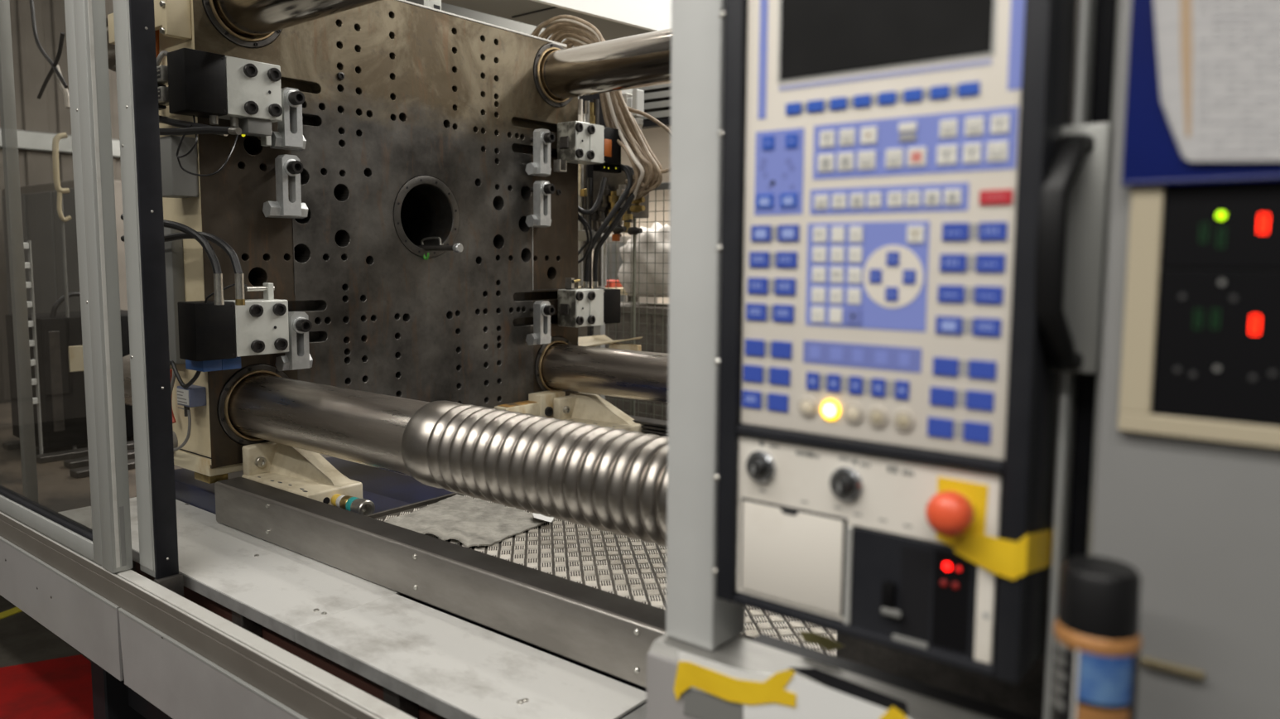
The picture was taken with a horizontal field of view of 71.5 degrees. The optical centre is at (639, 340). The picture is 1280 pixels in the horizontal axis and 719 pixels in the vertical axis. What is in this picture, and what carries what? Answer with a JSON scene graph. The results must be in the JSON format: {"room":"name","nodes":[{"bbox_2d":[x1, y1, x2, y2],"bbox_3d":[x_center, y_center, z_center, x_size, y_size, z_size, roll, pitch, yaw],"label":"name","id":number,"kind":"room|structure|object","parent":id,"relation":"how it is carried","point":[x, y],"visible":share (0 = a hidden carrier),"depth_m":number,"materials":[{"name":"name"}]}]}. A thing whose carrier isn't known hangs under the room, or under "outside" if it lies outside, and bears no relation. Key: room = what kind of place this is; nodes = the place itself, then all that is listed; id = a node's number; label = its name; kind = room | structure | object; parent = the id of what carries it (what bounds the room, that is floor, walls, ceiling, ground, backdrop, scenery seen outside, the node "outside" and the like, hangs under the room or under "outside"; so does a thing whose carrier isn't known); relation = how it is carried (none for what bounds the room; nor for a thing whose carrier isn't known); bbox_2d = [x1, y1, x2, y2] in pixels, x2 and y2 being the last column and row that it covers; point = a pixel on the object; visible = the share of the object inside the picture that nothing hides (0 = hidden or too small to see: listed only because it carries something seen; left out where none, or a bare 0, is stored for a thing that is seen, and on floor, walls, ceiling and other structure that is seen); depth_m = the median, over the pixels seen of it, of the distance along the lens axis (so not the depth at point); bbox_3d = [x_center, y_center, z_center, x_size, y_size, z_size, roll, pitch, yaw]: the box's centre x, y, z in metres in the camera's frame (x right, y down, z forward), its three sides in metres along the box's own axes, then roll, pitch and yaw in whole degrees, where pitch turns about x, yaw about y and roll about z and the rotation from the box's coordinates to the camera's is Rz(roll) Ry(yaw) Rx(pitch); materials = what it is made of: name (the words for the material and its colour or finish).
{"room":"workspace","nodes":[
{"label":"workspace","id":0,"kind":"room"},
{"bbox_2d":[29,0,67,88],"bbox_3d":[-2.574,-1.298,3.877,0.360,0.425,0.016,5,7,38],"label":"hose","id":1,"kind":"object","parent":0,"point":[31,2],"visible":1,"depth_m":3.94,"materials":[{"name":"black rubber"}]},
{"bbox_2d":[37,32,65,99],"bbox_3d":[-2.565,-1.196,3.879,0.329,0.246,0.016,5,7,38],"label":"hose","id":2,"kind":"object","parent":1,"relation":"hanging from","point":[62,34],"visible":1,"depth_m":3.84,"materials":[{"name":"black rubber"}]},
{"bbox_2d":[0,0,121,403],"bbox_3d":[-6.952,-2.078,6.678,0.300,6.000,12.000,5,7,38],"label":"wall","id":3,"kind":"structure","parent":0,"point":[38,121],"depth_m":8.25,"materials":[{"name":"paint"}]},
{"bbox_2d":[0,559,136,667],"bbox_3d":[-1.620,1.272,3.984,16.000,0.100,14.000,5,7,38],"label":"floor","id":4,"kind":"structure","parent":0,"point":[23,639],"depth_m":3.69,"materials":[{"name":"concrete"}]},
{"bbox_2d":[0,654,93,718],"bbox_3d":[-2.223,1.310,2.983,0.713,0.004,1.074,-3,6,-32],"label":"floor","id":5,"kind":"structure","parent":4,"relation":"on","point":[60,687],"depth_m":3.27,"materials":[{"name":"paint"}]},
{"bbox_2d":[1,179,127,313],"bbox_3d":[-4.447,-0.234,7.521,1.800,2.100,1.015,5,7,38],"label":"tall cabinet","id":6,"kind":"object","parent":4,"relation":"on","point":[40,218],"visible":0.23,"depth_m":6.94,"materials":[{"name":"grey"}]},
{"bbox_2d":[91,655,173,718],"bbox_3d":[-0.763,1.110,2.035,2.060,0.598,0.140,5,7,38],"label":"frame","id":7,"kind":"object","parent":4,"relation":"on","point":[112,699],"visible":0.26,"depth_m":2.58,"materials":[{"name":"black"}]},
{"bbox_2d":[135,561,446,718],"bbox_3d":[-0.789,0.746,2.030,1.740,0.203,0.070,5,7,38],"label":"door track","id":8,"kind":"object","parent":7,"relation":"on","point":[393,699],"visible":0.08,"depth_m":2.00,"materials":[{"name":"metal"}]},
{"bbox_2d":[57,496,401,641],"bbox_3d":[-1.186,0.582,2.472,1.370,0.036,0.304,5,7,38],"label":"plate","id":9,"kind":"object","parent":8,"relation":"on","point":[281,589],"visible":0.81,"depth_m":2.23,"materials":[{"name":"paint"}]},
{"bbox_2d":[214,476,754,688],"bbox_3d":[-0.503,0.541,2.109,1.918,0.125,0.088,5,7,38],"label":"guard","id":10,"kind":"object","parent":9,"relation":"on","point":[611,633],"visible":0.8,"depth_m":1.99,"materials":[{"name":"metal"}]},
{"bbox_2d":[294,593,646,718],"bbox_3d":[-0.360,0.651,1.786,0.779,0.036,0.259,5,7,38],"label":"plate","id":11,"kind":"object","parent":8,"relation":"on","point":[451,666],"visible":0.94,"depth_m":1.75,"materials":[{"name":"paint"}]},
{"bbox_2d":[621,702,646,718],"bbox_3d":[0.066,0.764,1.454,0.307,0.186,0.255,5,7,38],"label":"block","id":12,"kind":"object","parent":8,"relation":"attached to","point":[641,712],"visible":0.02,"depth_m":1.57,"materials":[{"name":"metal"}]},
{"bbox_2d":[0,402,330,512],"bbox_3d":[-2.707,0.817,4.745,3.700,0.650,1.910,5,7,38],"label":"platform","id":13,"kind":"object","parent":4,"relation":"on","point":[63,473],"visible":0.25,"depth_m":4.03,"materials":[{"name":"black"}]},
{"bbox_2d":[0,0,38,503],"bbox_3d":[-2.352,-0.540,3.342,0.040,2.380,0.040,5,7,38],"label":"post","id":14,"kind":"object","parent":13,"relation":"on","point":[7,104],"visible":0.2,"depth_m":3.35,"materials":[{"name":"metal"}]},
{"bbox_2d":[23,240,43,453],"bbox_3d":[-2.890,0.046,4.219,0.030,1.041,0.055,5,7,38],"label":"rack","id":15,"kind":"object","parent":13,"relation":"on","point":[27,245],"visible":0.5,"depth_m":4.22,"materials":[{"name":"grey"}]},
{"bbox_2d":[52,132,76,449],"bbox_3d":[-2.777,-0.223,4.321,0.041,1.558,0.068,5,7,38],"label":"pipe","id":16,"kind":"object","parent":13,"relation":"on","point":[60,191],"visible":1,"depth_m":4.26,"materials":[{"name":"beige paint"}]},
{"bbox_2d":[5,309,134,448],"bbox_3d":[-2.869,0.194,4.631,0.510,0.670,0.552,5,7,38],"label":"base cabinet","id":17,"kind":"object","parent":13,"relation":"on","point":[59,338],"visible":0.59,"depth_m":4.34,"materials":[{"name":"metal"}]},
{"bbox_2d":[49,291,80,317],"bbox_3d":[-2.783,-0.182,4.424,0.026,0.130,0.273,4,6,32],"label":"hose","id":18,"kind":"object","parent":17,"relation":"on","point":[61,299],"visible":0.56,"depth_m":4.34,"materials":[{"name":"black rubber"}]},
{"bbox_2d":[174,414,668,718],"bbox_3d":[0.287,0.900,2.546,3.680,0.933,1.605,5,7,38],"label":"bed","id":19,"kind":"object","parent":4,"relation":"on","point":[387,489],"visible":0.02,"depth_m":2.99,"materials":[{"name":"blue paint"}]},
{"bbox_2d":[241,441,375,514],"bbox_3d":[-0.966,0.407,2.659,0.534,0.155,0.185,5,7,38],"label":"support bracket","id":20,"kind":"object","parent":19,"relation":"on","point":[302,472],"visible":0.87,"depth_m":2.69,"materials":[{"name":"metal"}]},
{"bbox_2d":[107,0,577,483],"bbox_3d":[-0.948,-0.479,3.340,0.550,1.706,1.718,5,7,38],"label":"moving platen","id":21,"kind":"object","parent":19,"relation":"on","point":[419,122],"depth_m":3.13,"materials":[{"name":"metal"}]},
{"bbox_2d":[163,222,185,364],"bbox_3d":[-1.470,-0.149,2.764,0.183,0.429,0.036,5,7,38],"label":"channel","id":22,"kind":"object","parent":21,"relation":"attached to","point":[173,249],"visible":0.23,"depth_m":2.70,"materials":[{"name":"grey"}]},
{"bbox_2d":[159,135,198,197],"bbox_3d":[-1.364,-0.510,2.620,0.118,0.171,0.076,5,7,38],"label":"junction box","id":23,"kind":"object","parent":21,"relation":"attached to","point":[176,183],"visible":0.7,"depth_m":2.58,"materials":[{"name":"grey"}]},
{"bbox_2d":[176,384,206,416],"bbox_3d":[-1.353,0.183,2.690,0.086,0.092,0.051,5,7,38],"label":"sensor box","id":24,"kind":"object","parent":21,"relation":"attached to","point":[192,396],"visible":0.99,"depth_m":2.67,"materials":[{"name":"blue"}]},
{"bbox_2d":[167,48,282,146],"bbox_3d":[-1.197,-0.700,2.588,0.123,0.234,0.286,5,7,38],"label":"clamp","id":25,"kind":"object","parent":21,"relation":"attached to","point":[245,93],"visible":1,"depth_m":2.54,"materials":[{"name":"grey"}]},
{"bbox_2d":[156,65,168,86],"bbox_3d":[-1.411,-0.759,2.584,0.190,0.056,0.065,5,7,38],"label":"connector","id":26,"kind":"object","parent":25,"relation":"attached to","point":[162,74],"visible":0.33,"depth_m":2.52,"materials":[{"name":"metal"}]},
{"bbox_2d":[157,86,168,110],"bbox_3d":[-1.416,-0.702,2.593,0.190,0.056,0.065,5,7,38],"label":"connector","id":27,"kind":"object","parent":25,"relation":"attached to","point":[163,93],"visible":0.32,"depth_m":2.53,"materials":[{"name":"metal"}]},
{"bbox_2d":[158,115,227,135],"bbox_3d":[-1.372,-0.628,2.597,0.573,0.098,0.038,4,7,35],"label":"hose","id":28,"kind":"object","parent":25,"relation":"attached to","point":[175,122],"visible":0.45,"depth_m":2.54,"materials":[{"name":"black rubber"}]},
{"bbox_2d":[159,125,241,135],"bbox_3d":[-1.318,-0.595,2.530,0.653,0.066,0.028,4,7,36],"label":"hose","id":29,"kind":"object","parent":25,"relation":"attached to","point":[207,129],"visible":0.7,"depth_m":2.42,"materials":[{"name":"black rubber"}]},
{"bbox_2d":[176,134,238,176],"bbox_3d":[-1.222,-0.530,2.521,0.164,0.130,0.107,-2,6,-25],"label":"cable","id":30,"kind":"object","parent":25,"relation":"attached to","point":[237,136],"visible":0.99,"depth_m":2.52,"materials":[{"name":"black rubber"}]},
{"bbox_2d":[177,282,288,360],"bbox_3d":[-1.201,-0.062,2.648,0.123,0.216,0.286,5,7,38],"label":"clamp","id":31,"kind":"object","parent":21,"relation":"attached to","point":[208,331],"visible":0.98,"depth_m":2.60,"materials":[{"name":"grey"}]},
{"bbox_2d":[120,213,224,304],"bbox_3d":[-1.327,-0.237,2.524,0.452,0.255,0.028,4,6,30],"label":"hose","id":32,"kind":"object","parent":31,"relation":"attached to","point":[218,275],"visible":0.79,"depth_m":2.43,"materials":[{"name":"black rubber"}]},
{"bbox_2d":[120,231,245,305],"bbox_3d":[-1.339,-0.217,2.593,0.663,0.202,0.025,4,7,36],"label":"hose","id":33,"kind":"object","parent":31,"relation":"attached to","point":[239,276],"visible":0.68,"depth_m":2.42,"materials":[{"name":"black rubber"}]},
{"bbox_2d":[169,360,201,387],"bbox_3d":[-1.375,0.095,2.679,0.251,0.129,0.032,5,7,38],"label":"cable","id":34,"kind":"object","parent":31,"relation":"attached to","point":[195,377],"visible":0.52,"depth_m":2.66,"materials":[{"name":"black rubber"}]},
{"bbox_2d":[105,0,380,72],"bbox_3d":[-0.565,-0.968,2.186,3.400,0.195,0.195,5,7,38],"label":"bar","id":35,"kind":"object","parent":21,"relation":"attached to","point":[246,18],"visible":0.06,"depth_m":2.52,"materials":[{"name":"metal"}]},
{"bbox_2d":[262,153,307,218],"bbox_3d":[-1.090,-0.480,2.766,0.118,0.192,0.125,5,7,38],"label":"clamp","id":36,"kind":"object","parent":21,"relation":"attached to","point":[289,168],"visible":1,"depth_m":2.74,"materials":[{"name":"metal"}]},
{"bbox_2d":[283,158,298,176],"bbox_3d":[-1.071,-0.535,2.746,0.008,0.052,0.052,5,7,38],"label":"washer","id":37,"kind":"object","parent":36,"relation":"in","point":[286,170],"depth_m":2.73,"materials":[{"name":"metal"}]},
{"bbox_2d":[269,87,306,151],"bbox_3d":[-1.082,-0.687,2.756,0.118,0.183,0.100,5,7,38],"label":"clamp","id":38,"kind":"object","parent":21,"relation":"attached to","point":[293,139],"visible":0.95,"depth_m":2.73,"materials":[{"name":"metal"}]},
{"bbox_2d":[284,90,300,107],"bbox_3d":[-1.062,-0.745,2.735,0.008,0.052,0.052,5,7,38],"label":"washer","id":39,"kind":"object","parent":38,"relation":"in","point":[288,101],"depth_m":2.72,"materials":[{"name":"metal"}]},
{"bbox_2d":[275,311,312,370],"bbox_3d":[-1.085,0.001,2.822,0.118,0.187,0.100,5,7,38],"label":"clamp","id":40,"kind":"object","parent":21,"relation":"attached to","point":[298,357],"visible":0.97,"depth_m":2.80,"materials":[{"name":"metal"}]},
{"bbox_2d":[292,317,305,333],"bbox_3d":[-1.066,-0.050,2.802,0.008,0.052,0.052,5,7,38],"label":"washer","id":41,"kind":"object","parent":40,"relation":"in","point":[295,320],"depth_m":2.79,"materials":[{"name":"metal"}]},
{"bbox_2d":[122,354,667,547],"bbox_3d":[-0.573,0.252,2.302,3.396,0.217,0.217,5,7,38],"label":"bar","id":42,"kind":"object","parent":21,"relation":"attached to","point":[607,478],"visible":0.38,"depth_m":2.03,"materials":[{"name":"metal"}]},
{"bbox_2d":[416,236,463,259],"bbox_3d":[-0.754,-0.337,3.241,0.313,0.084,0.033,5,7,38],"label":"rod","id":43,"kind":"object","parent":21,"relation":"attached to","point":[457,247],"visible":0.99,"depth_m":3.21,"materials":[{"name":"metal"}]},
{"bbox_2d":[525,128,555,176],"bbox_3d":[-0.394,-0.765,3.613,0.118,0.185,0.100,5,7,38],"label":"clamp","id":44,"kind":"object","parent":21,"relation":"attached to","point":[541,138],"visible":1,"depth_m":3.59,"materials":[{"name":"metal"}]},
{"bbox_2d":[525,180,555,227],"bbox_3d":[-0.396,-0.558,3.631,0.118,0.186,0.100,5,7,38],"label":"clamp","id":45,"kind":"object","parent":21,"relation":"attached to","point":[541,190],"visible":1,"depth_m":3.61,"materials":[{"name":"metal"}]},
{"bbox_2d":[525,300,555,345],"bbox_3d":[-0.401,-0.074,3.675,0.118,0.182,0.100,5,7,38],"label":"clamp","id":46,"kind":"object","parent":21,"relation":"attached to","point":[542,310],"visible":1,"depth_m":3.65,"materials":[{"name":"metal"}]},
{"bbox_2d":[553,120,620,173],"bbox_3d":[-0.212,-0.817,3.815,0.123,0.208,0.394,5,7,38],"label":"clamp","id":47,"kind":"object","parent":21,"relation":"attached to","point":[578,142],"visible":1,"depth_m":3.74,"materials":[{"name":"metal"}]},
{"bbox_2d":[577,98,599,125],"bbox_3d":[-0.216,-0.982,3.814,0.035,0.118,0.124,5,7,38],"label":"fittings","id":48,"kind":"object","parent":47,"relation":"attached to","point":[591,115],"visible":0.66,"depth_m":3.81,"materials":[{"name":"gold"}]},
{"bbox_2d":[583,163,632,287],"bbox_3d":[-0.140,-0.517,3.986,0.224,0.558,0.068,2,6,12],"label":"hose","id":49,"kind":"object","parent":47,"relation":"attached to","point":[587,262],"visible":0.85,"depth_m":3.96,"materials":[{"name":"black rubber"}]},
{"bbox_2d":[591,164,635,287],"bbox_3d":[-0.104,-0.518,4.030,0.216,0.552,0.064,2,6,18],"label":"hose","id":50,"kind":"object","parent":47,"relation":"attached to","point":[595,257],"visible":0.81,"depth_m":4.02,"materials":[{"name":"black rubber"}]},
{"bbox_2d":[558,277,620,327],"bbox_3d":[-0.212,-0.173,3.880,0.123,0.207,0.307,5,7,38],"label":"clamp","id":51,"kind":"object","parent":21,"relation":"attached to","point":[582,307],"visible":1,"depth_m":3.80,"materials":[{"name":"metal"}]},
{"bbox_2d":[541,342,668,404],"bbox_3d":[0.267,0.159,3.347,3.400,0.195,0.195,5,7,38],"label":"bar","id":52,"kind":"object","parent":21,"relation":"attached to","point":[626,373],"visible":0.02,"depth_m":3.56,"materials":[{"name":"metal"}]},
{"bbox_2d":[539,28,671,100],"bbox_3d":[0.275,-1.062,3.232,3.400,0.195,0.195,5,7,38],"label":"bar","id":53,"kind":"object","parent":21,"relation":"attached to","point":[640,60],"visible":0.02,"depth_m":3.45,"materials":[{"name":"metal"}]},
{"bbox_2d":[577,334,642,351],"bbox_3d":[-0.139,-0.002,4.060,0.540,0.085,0.184,5,7,38],"label":"plate","id":54,"kind":"object","parent":21,"relation":"attached to","point":[593,340],"visible":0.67,"depth_m":4.00,"materials":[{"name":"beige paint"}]},
{"bbox_2d":[494,389,565,417],"bbox_3d":[-0.444,0.307,3.680,0.088,0.168,0.340,5,7,38],"label":"block","id":55,"kind":"object","parent":19,"relation":"on","point":[540,403],"visible":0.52,"depth_m":3.68,"materials":[{"name":"beige paint"}]},
{"bbox_2d":[444,517,666,609],"bbox_3d":[-0.118,0.524,2.141,0.690,0.027,0.320,5,7,38],"label":"plate","id":56,"kind":"object","parent":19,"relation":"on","point":[623,565],"depth_m":2.14,"materials":[{"name":"metal"}]},
{"bbox_2d":[383,494,553,547],"bbox_3d":[-0.476,0.480,2.409,0.431,0.017,0.323,5,7,38],"label":"crumpled cloth","id":57,"kind":"object","parent":56,"relation":"on","point":[469,521],"visible":0.94,"depth_m":2.39,"materials":[{"name":"fabric"}]},
{"bbox_2d":[553,391,644,433],"bbox_3d":[-0.096,0.320,3.634,0.527,0.155,0.200,5,7,38],"label":"shoe","id":58,"kind":"object","parent":19,"relation":"on","point":[588,408],"visible":0.45,"depth_m":3.71,"materials":[{"name":"beige paint"}]},
{"bbox_2d":[836,0,1079,718],"bbox_3d":[1.026,-0.248,1.853,0.510,1.578,1.600,5,7,38],"label":"housing","id":59,"kind":"object","parent":19,"relation":"on","point":[1026,697],"visible":0.02,"depth_m":1.32,"materials":[{"name":"metal"}]},
{"bbox_2d":[579,182,669,419],"bbox_3d":[0.207,0.087,4.417,1.632,2.200,0.120,5,7,38],"label":"guard","id":60,"kind":"object","parent":4,"relation":"on","point":[598,329],"visible":0.05,"depth_m":4.61,"materials":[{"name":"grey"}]},
{"bbox_2d":[606,235,657,303],"bbox_3d":[-0.066,0.064,6.989,0.218,1.758,0.415,5,7,38],"label":"locker","id":61,"kind":"object","parent":4,"relation":"on","point":[612,243],"visible":0.19,"depth_m":6.76,"materials":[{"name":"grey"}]},
{"bbox_2d":[621,88,644,415],"bbox_3d":[-0.043,-0.019,4.435,0.104,2.404,0.070,5,7,38],"label":"post","id":62,"kind":"object","parent":4,"relation":"on","point":[636,100],"visible":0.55,"depth_m":4.34,"materials":[{"name":"metal"}]},
{"bbox_2d":[577,93,649,285],"bbox_3d":[-0.168,-0.753,4.308,0.611,0.987,0.360,5,7,38],"label":"cables","id":63,"kind":"object","parent":62,"relation":"attached to","point":[615,182],"visible":0.57,"depth_m":4.26,"materials":[{"name":"metal"}]},
{"bbox_2d":[587,178,591,336],"bbox_3d":[-0.238,-0.351,4.272,0.024,0.852,0.024,5,7,38],"label":"pipe","id":64,"kind":"object","parent":63,"relation":"attached to","point":[589,180],"visible":0.41,"depth_m":4.24,"materials":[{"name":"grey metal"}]},
{"bbox_2d":[577,177,606,215],"bbox_3d":[-0.213,-0.662,4.055,0.166,0.177,0.049,-3,6,-33],"label":"hose","id":65,"kind":"object","parent":63,"relation":"attached to","point":[594,209],"visible":0.94,"depth_m":4.05,"materials":[{"name":"black rubber"}]},
{"bbox_2d":[530,14,662,200],"bbox_3d":[-0.165,-1.062,4.085,0.784,0.840,0.260,5,7,38],"label":"cable bundle","id":66,"kind":"object","parent":63,"relation":"attached to","point":[576,31],"visible":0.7,"depth_m":3.92,"materials":[{"name":"beige"}]},
{"bbox_2d":[616,100,670,134],"bbox_3d":[0.051,-0.930,3.860,0.404,0.265,0.017,5,7,38],"label":"cable","id":67,"kind":"object","parent":66,"relation":"attached to","point":[632,110],"visible":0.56,"depth_m":3.85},
{"bbox_2d":[632,83,670,129],"bbox_3d":[0.548,-0.186,4.402,1.440,2.750,0.096,4,7,37],"label":"panel","id":68,"kind":"object","parent":4,"relation":"on","point":[656,98],"visible":0.02,"depth_m":4.63,"materials":[{"name":"metal"}]},
{"bbox_2d":[441,0,671,40],"bbox_3d":[0.100,-2.091,4.871,4.340,0.950,0.539,-5,7,-44],"label":"ceiling","id":69,"kind":"structure","parent":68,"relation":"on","point":[614,19],"depth_m":4.32,"materials":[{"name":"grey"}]},
{"bbox_2d":[1091,0,1279,718],"bbox_3d":[0.810,0.244,0.653,0.796,2.600,0.406,5,7,38],"label":"tall cabinet","id":70,"kind":"object","parent":4,"relation":"on","point":[1198,521],"depth_m":0.70,"materials":[{"name":"metal"}]},
{"bbox_2d":[646,633,1037,718],"bbox_3d":[0.236,0.849,1.030,0.490,1.019,0.130,5,7,38],"label":"ledge","id":71,"kind":"structure","parent":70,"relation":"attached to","point":[767,654],"depth_m":1.03,"materials":[{"name":"paint"}]},
{"bbox_2d":[0,510,415,718],"bbox_3d":[-1.921,0.573,2.720,5.013,0.116,0.055,5,7,38],"label":"rail","id":72,"kind":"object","parent":71,"relation":"attached to","point":[310,690],"depth_m":1.87,"materials":[{"name":"metal"}]},
{"bbox_2d":[0,535,123,680],"bbox_3d":[-2.427,0.644,3.092,2.970,0.187,0.008,5,7,38],"label":"panel","id":73,"kind":"object","parent":72,"relation":"attached to","point":[84,618],"visible":1,"depth_m":2.39,"materials":[{"name":"paint"}]},
{"bbox_2d":[0,0,132,572],"bbox_3d":[-2.413,-0.610,3.002,2.944,2.178,0.048,5,7,38],"label":"sliding door","id":74,"kind":"structure","parent":72,"relation":"on","point":[108,543],"depth_m":2.14,"materials":[{"name":"paint"}]},
{"bbox_2d":[112,0,183,596],"bbox_3d":[-1.182,-0.477,2.107,0.120,2.260,0.060,5,7,38],"label":"sliding door","id":75,"kind":"structure","parent":72,"relation":"on","point":[133,20],"depth_m":2.12,"materials":[{"name":"paint"}]},
{"bbox_2d":[117,607,307,718],"bbox_3d":[-0.621,0.791,1.656,1.634,0.187,0.008,5,7,38],"label":"panel","id":76,"kind":"object","parent":72,"relation":"attached to","point":[175,678],"visible":1,"depth_m":1.96,"materials":[{"name":"paint"}]},
{"bbox_2d":[665,0,745,649],"bbox_3d":[0.089,-0.563,1.032,0.072,1.872,0.075,5,7,38],"label":"post","id":77,"kind":"object","parent":71,"relation":"on","point":[695,615],"visible":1,"depth_m":1.05,"materials":[{"name":"metal"}]},
{"bbox_2d":[741,606,837,655],"bbox_3d":[0.277,0.568,1.699,0.245,0.027,0.121,5,7,38],"label":"plate","id":78,"kind":"object","parent":71,"relation":"on","point":[757,622],"depth_m":1.73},
{"bbox_2d":[678,650,909,718],"bbox_3d":[0.166,0.439,0.964,0.309,0.158,0.001,5,7,38],"label":"paper","id":79,"kind":"object","parent":71,"relation":"attached to","point":[814,700],"visible":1,"depth_m":0.95,"materials":[{"name":"white paper"}]},
{"bbox_2d":[673,660,796,707],"bbox_3d":[0.105,0.391,1.007,0.163,0.085,0.001,5,7,38],"label":"tape","id":80,"kind":"object","parent":79,"relation":"attached to","point":[689,674],"visible":1,"depth_m":1.00,"materials":[{"name":"plastic"}]},
{"bbox_2d":[879,705,907,718],"bbox_3d":[0.258,0.383,0.884,0.042,0.038,0.001,5,7,38],"label":"tape","id":81,"kind":"object","parent":79,"relation":"attached to","point":[892,712],"visible":1,"depth_m":0.89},
{"bbox_2d":[799,630,843,650],"bbox_3d":[0.217,0.358,1.059,0.059,0.017,0.001,5,7,38],"label":"scrap","id":82,"kind":"object","parent":71,"relation":"on","point":[828,643],"visible":1,"depth_m":1.06,"materials":[{"name":"beige"}]},
{"bbox_2d":[1042,0,1121,718],"bbox_3d":[0.426,-0.338,0.794,0.050,1.472,0.065,5,7,38],"label":"post","id":83,"kind":"object","parent":71,"relation":"on","point":[1099,21],"visible":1,"depth_m":0.83,"materials":[{"name":"metal"}]},
{"bbox_2d":[712,0,1111,683],"bbox_3d":[0.246,-0.080,0.875,0.368,0.760,0.116,5,7,38],"label":"control panel","id":84,"kind":"object","parent":83,"relation":"attached to","point":[886,162],"depth_m":0.85,"materials":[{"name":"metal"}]},
{"bbox_2d":[745,450,775,482],"bbox_3d":[0.126,0.136,0.953,0.035,0.035,0.018,5,7,38],"label":"switch","id":85,"kind":"object","parent":84,"relation":"attached to","point":[760,464],"depth_m":0.95,"materials":[{"name":"grey"}]},
{"bbox_2d":[798,396,817,417],"bbox_3d":[0.173,0.068,0.919,0.021,0.021,0.003,5,7,38],"label":"lamp","id":86,"kind":"object","parent":84,"relation":"on","point":[807,406],"depth_m":0.92,"materials":[{"name":"beige"}]},
{"bbox_2d":[820,399,840,420],"bbox_3d":[0.194,0.070,0.902,0.021,0.021,0.003,5,7,38],"label":"lamp","id":87,"kind":"object","parent":84,"relation":"on","point":[830,408],"depth_m":0.90,"materials":[{"name":"yellow"}]},
{"bbox_2d":[829,466,862,501],"bbox_3d":[0.204,0.145,0.891,0.035,0.035,0.018,5,7,38],"label":"switch","id":88,"kind":"object","parent":84,"relation":"attached to","point":[845,482],"depth_m":0.89,"materials":[{"name":"grey"}]},
{"bbox_2d":[842,402,863,423],"bbox_3d":[0.213,0.072,0.887,0.021,0.021,0.003,5,7,38],"label":"lamp","id":89,"kind":"object","parent":84,"relation":"on","point":[853,412],"depth_m":0.88,"materials":[{"name":"beige"}]},
{"bbox_2d":[867,406,888,428],"bbox_3d":[0.234,0.075,0.871,0.021,0.021,0.003,5,7,38],"label":"lamp","id":90,"kind":"object","parent":84,"relation":"on","point":[878,416],"depth_m":0.87,"materials":[{"name":"beige"}]},
{"bbox_2d":[892,409,914,431],"bbox_3d":[0.254,0.077,0.855,0.021,0.021,0.003,5,7,38],"label":"lamp","id":91,"kind":"object","parent":84,"relation":"on","point":[902,420],"depth_m":0.85,"materials":[{"name":"beige"}]},
{"bbox_2d":[936,476,1052,579],"bbox_3d":[0.358,0.170,0.872,0.084,0.090,0.162,5,7,38],"label":"tape","id":92,"kind":"object","parent":84,"relation":"attached to","point":[1012,560],"visible":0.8,"depth_m":0.81,"materials":[{"name":"plastic"}]},
{"bbox_3d":[0.398,0.418,0.673,0.240,0.010,0.166,5,7,38],"label":"shelf","id":93,"kind":"object","parent":71,"relation":"attached to","visible":0},
{"bbox_2d":[1049,555,1142,718],"bbox_3d":[0.342,0.289,0.672,0.059,0.246,0.059,5,7,38],"label":"spray can","id":94,"kind":"object","parent":93,"relation":"on","point":[1098,642],"visible":1,"depth_m":0.64,"materials":[{"name":"black"}]},
{"bbox_2d":[1117,180,1279,448],"bbox_3d":[0.520,-0.017,0.604,0.340,0.200,0.008,5,7,38],"label":"panel","id":95,"kind":"object","parent":70,"relation":"attached to","point":[1216,356],"visible":1,"depth_m":0.68,"materials":[{"name":"beige"}]},
{"bbox_2d":[1121,0,1279,187],"bbox_3d":[0.518,-0.356,0.572,0.346,0.493,0.014,5,7,38],"label":"holder","id":96,"kind":"object","parent":70,"relation":"attached to","point":[1152,154],"visible":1,"depth_m":0.68,"materials":[{"name":"plastic"}]},
{"bbox_2d":[1153,0,1279,161],"bbox_3d":[0.449,-0.227,0.630,0.162,0.201,0.004,5,7,38],"label":"paper sheets","id":97,"kind":"object","parent":96,"relation":"hanging from","point":[1219,60],"visible":1,"depth_m":0.65,"materials":[{"name":"beige"}]},
{"bbox_3d":[0.066,0.943,5.202,0.600,0.326,0.345,5,7,38],"label":"crate","id":98,"kind":"object","parent":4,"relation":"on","visible":0},
{"bbox_3d":[0.068,0.614,5.171,0.600,0.326,0.345,5,7,38],"label":"crate","id":99,"kind":"object","parent":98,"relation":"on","visible":0},
{"bbox_2d":[605,394,668,420],"bbox_3d":[0.070,0.284,5.139,0.600,0.326,0.345,5,7,38],"label":"crate","id":100,"kind":"object","parent":99,"relation":"on","point":[657,411],"visible":0.02,"depth_m":4.98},
{"bbox_2d":[605,302,668,353],"bbox_3d":[0.072,-0.045,5.108,0.600,0.326,0.345,5,7,38],"label":"crate","id":101,"kind":"object","parent":100,"relation":"on","point":[642,307],"visible":0.2,"depth_m":4.93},
{"bbox_2d":[617,221,669,297],"bbox_3d":[0.126,-0.462,5.024,0.563,0.422,0.307,5,7,38],"label":"plastic sack","id":102,"kind":"object","parent":101,"relation":"on","point":[659,228],"visible":0.5,"depth_m":4.94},
{"bbox_2d":[577,125,670,303],"bbox_3d":[1.566,-2.118,7.647,16.000,6.000,0.150,5,7,38],"label":"wall","id":103,"kind":"structure","parent":0,"point":[658,139],"depth_m":8.71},
{"bbox_2d":[404,0,632,99],"bbox_3d":[2.123,-3.547,6.583,13.990,2.950,0.590,5,7,38],"label":"trim","id":104,"kind":"structure","parent":103,"relation":"attached to","point":[528,29],"depth_m":9.15,"materials":[{"name":"grey"}]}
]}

